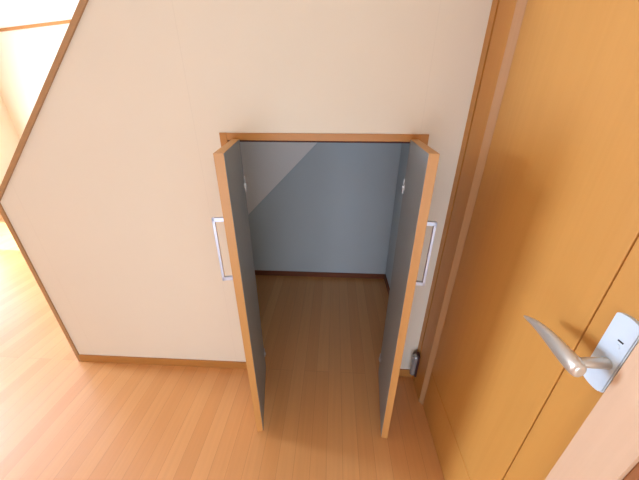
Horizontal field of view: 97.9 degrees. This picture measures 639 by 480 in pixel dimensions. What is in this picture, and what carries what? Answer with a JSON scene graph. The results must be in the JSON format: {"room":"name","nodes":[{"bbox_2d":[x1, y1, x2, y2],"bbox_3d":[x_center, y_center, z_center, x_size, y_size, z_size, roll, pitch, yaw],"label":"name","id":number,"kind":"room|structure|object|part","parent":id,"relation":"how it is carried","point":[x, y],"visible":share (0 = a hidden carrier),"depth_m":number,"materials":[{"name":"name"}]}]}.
{"room":"hallway","nodes":[
{"label":"hallway","id":0,"kind":"room"},
{"bbox_2d":[0,95,19,184],"bbox_3d":[-5.067,-0.516,1.715,0.100,2.400,6.600,1,26,3],"label":"wall","id":1,"kind":"structure","parent":0,"point":[9,138],"depth_m":4.32,"materials":[{"name":"white paint"}]},
{"bbox_2d":[0,23,69,137],"bbox_3d":[-2.139,-1.435,3.628,6.032,2.400,0.096,9,27,17],"label":"wall","id":2,"kind":"structure","parent":0,"point":[27,56],"depth_m":3.84,"materials":[{"name":"white paint"}]},
{"bbox_2d":[0,19,70,31],"bbox_3d":[-2.141,-2.475,3.057,6.004,0.030,0.020,9,27,17],"label":"trim","id":3,"kind":"structure","parent":2,"relation":"attached to","point":[62,21],"depth_m":3.48,"materials":[{"name":"brown wood"}]},
{"bbox_2d":[0,0,78,27],"bbox_3d":[-1.917,-1.543,1.036,6.400,0.060,6.600,1,26,3],"label":"ceiling","id":4,"kind":"structure","parent":0,"point":[13,13],"depth_m":3.01,"materials":[{"name":"white paint"}]},
{"bbox_2d":[0,214,444,479],"bbox_3d":[-1.924,0.670,2.111,6.400,0.060,6.600,1,26,3],"label":"floor","id":5,"kind":"structure","parent":0,"point":[63,417],"depth_m":1.54,"materials":[{"name":"laminate"}]},
{"bbox_2d":[0,0,492,368],"bbox_3d":[-0.480,-0.293,1.288,2.115,2.400,0.110,1,26,3],"label":"wall","id":6,"kind":"structure","parent":0,"point":[111,195],"depth_m":1.13,"materials":[{"name":"beige paint"}]},
{"bbox_2d":[0,203,80,360],"bbox_3d":[-1.547,0.273,1.624,0.019,1.082,0.126,1,26,3],"label":"trim","id":7,"kind":"structure","parent":6,"relation":"attached to","point":[2,211],"depth_m":1.52,"materials":[{"name":"brown wood"}]},
{"bbox_2d":[0,0,88,200],"bbox_3d":[-0.917,-0.784,1.075,1.275,1.318,0.126,1,26,3],"label":"trim","id":8,"kind":"structure","parent":6,"relation":"attached to","point":[81,6],"depth_m":1.11,"materials":[{"name":"brown wood"}]},
{"bbox_2d":[78,354,246,368],"bbox_3d":[-0.980,0.774,1.768,1.127,0.056,0.009,1,26,3],"label":"baseboard","id":9,"kind":"structure","parent":6,"relation":"attached to","point":[84,358],"depth_m":1.76,"materials":[{"name":"brown wood"}]},
{"bbox_2d":[211,133,439,437],"bbox_3d":[0.003,0.254,1.313,0.851,1.396,0.496,1,26,3],"label":"double door","id":10,"kind":"structure","parent":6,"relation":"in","point":[422,163],"depth_m":1.11,"materials":[{"name":"brown wood"}]},
{"bbox_3d":[-0.336,0.036,0.975,0.042,0.246,0.012,-3,26,-7],"label":"handle","id":11,"kind":"part","parent":10,"relation":"part of","materials":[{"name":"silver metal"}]},
{"bbox_3d":[-0.317,0.272,1.280,0.018,1.352,0.383,-3,26,-7],"label":"door","id":12,"kind":"part","parent":10,"relation":"part of","materials":[{"name":"grey laminate"}]},
{"bbox_3d":[0.013,0.172,1.483,0.851,1.396,0.119,1,26,3],"label":"frame","id":13,"kind":"part","parent":10,"relation":"part of","materials":[{"name":"brown wood"}]},
{"bbox_3d":[0.345,0.286,1.250,0.018,1.357,0.378,4,26,8],"label":"door","id":14,"kind":"part","parent":10,"relation":"part of","materials":[{"name":"grey laminate"}]},
{"bbox_3d":[0.359,0.051,0.948,0.036,0.246,0.012,4,26,8],"label":"handle","id":15,"kind":"part","parent":10,"relation":"part of","materials":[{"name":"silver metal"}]},
{"bbox_2d":[399,369,411,376],"bbox_3d":[0.501,0.811,1.702,0.136,0.056,0.009,1,26,3],"label":"baseboard","id":16,"kind":"structure","parent":6,"relation":"attached to","point":[403,372],"depth_m":1.70,"materials":[{"name":"brown wood"}]},
{"bbox_2d":[240,142,316,214],"bbox_3d":[-0.358,-0.387,2.124,1.087,1.100,0.432,1,26,3],"label":"ceiling","id":17,"kind":"structure","parent":0,"point":[265,164],"depth_m":2.18,"materials":[{"name":"white paint"}]},
{"bbox_2d":[248,143,401,273],"bbox_3d":[-0.125,-0.339,2.403,1.517,1.510,0.050,1,26,3],"label":"wall","id":18,"kind":"structure","parent":0,"point":[333,211],"depth_m":2.42,"materials":[{"name":"white paint"}]},
{"bbox_2d":[255,270,385,278],"bbox_3d":[-0.128,0.331,2.695,1.515,0.050,0.008,1,26,3],"label":"baseboard","id":19,"kind":"structure","parent":18,"relation":"attached to","point":[257,272],"depth_m":2.69,"materials":[{"name":"brown wood"}]},
{"bbox_2d":[385,143,409,287],"bbox_3d":[0.982,-0.976,2.704,0.631,2.400,3.400,1,26,3],"label":"wall","id":20,"kind":"structure","parent":0,"point":[405,146],"depth_m":2.25,"materials":[{"name":"white paint"}]},
{"bbox_2d":[384,275,389,294],"bbox_3d":[0.600,0.558,2.231,0.010,0.050,0.948,1,26,3],"label":"baseboard","id":21,"kind":"structure","parent":20,"relation":"attached to","point":[385,277],"depth_m":2.54,"materials":[{"name":"brown wood"}]},
{"bbox_2d":[545,342,638,479],"bbox_3d":[0.554,0.287,0.466,0.065,2.080,0.084,1,26,3],"label":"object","id":22,"kind":"structure","parent":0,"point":[605,446],"depth_m":0.50,"materials":[{"name":"beige paper"}]},
{"bbox_3d":[0.897,-0.030,0.754,0.577,2.400,0.937,1,26,3],"label":"wall","id":23,"kind":"structure","parent":0,"visible":0},
{"bbox_2d":[409,352,420,376],"bbox_3d":[0.548,0.718,1.607,0.038,0.164,0.040,1,26,3],"label":"stopper","id":24,"kind":"object","parent":23,"relation":"attached to","point":[416,357],"visible":1,"depth_m":1.58,"materials":[{"name":"grey metal"}]},
{"bbox_2d":[412,0,516,400],"bbox_3d":[0.595,-0.050,1.160,0.062,2.080,0.110,1,26,3],"label":"trim","id":25,"kind":"structure","parent":23,"relation":"attached to","point":[506,8],"depth_m":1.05,"materials":[{"name":"brown wood"}]},
{"bbox_2d":[419,0,527,404],"bbox_3d":[0.592,-0.021,1.100,0.062,2.080,0.023,1,26,3],"label":"trim","id":26,"kind":"structure","parent":23,"relation":"attached to","point":[521,5],"depth_m":0.99,"materials":[{"name":"brown wood"}]},
{"bbox_2d":[423,0,638,479],"bbox_3d":[0.534,0.159,0.815,0.121,1.994,0.644,1,26,3],"label":"door","id":27,"kind":"structure","parent":23,"relation":"in","point":[542,316],"depth_m":0.68,"materials":[{"name":"brown wood"}]},
{"bbox_3d":[0.501,0.203,0.574,0.080,0.038,0.167,1,26,3],"label":"lever handle","id":28,"kind":"part","parent":27,"relation":"part of","materials":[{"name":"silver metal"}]},
{"bbox_3d":[0.540,0.211,0.516,0.008,0.167,0.049,1,26,3],"label":"lock plate","id":29,"kind":"part","parent":27,"relation":"part of","materials":[{"name":"metal"}]},
{"bbox_2d":[623,462,638,479],"bbox_3d":[0.555,0.308,0.423,0.057,2.080,0.012,1,26,3],"label":"trim","id":30,"kind":"structure","parent":23,"relation":"attached to","point":[633,474],"depth_m":0.47,"materials":[{"name":"brown wood"}]}
]}

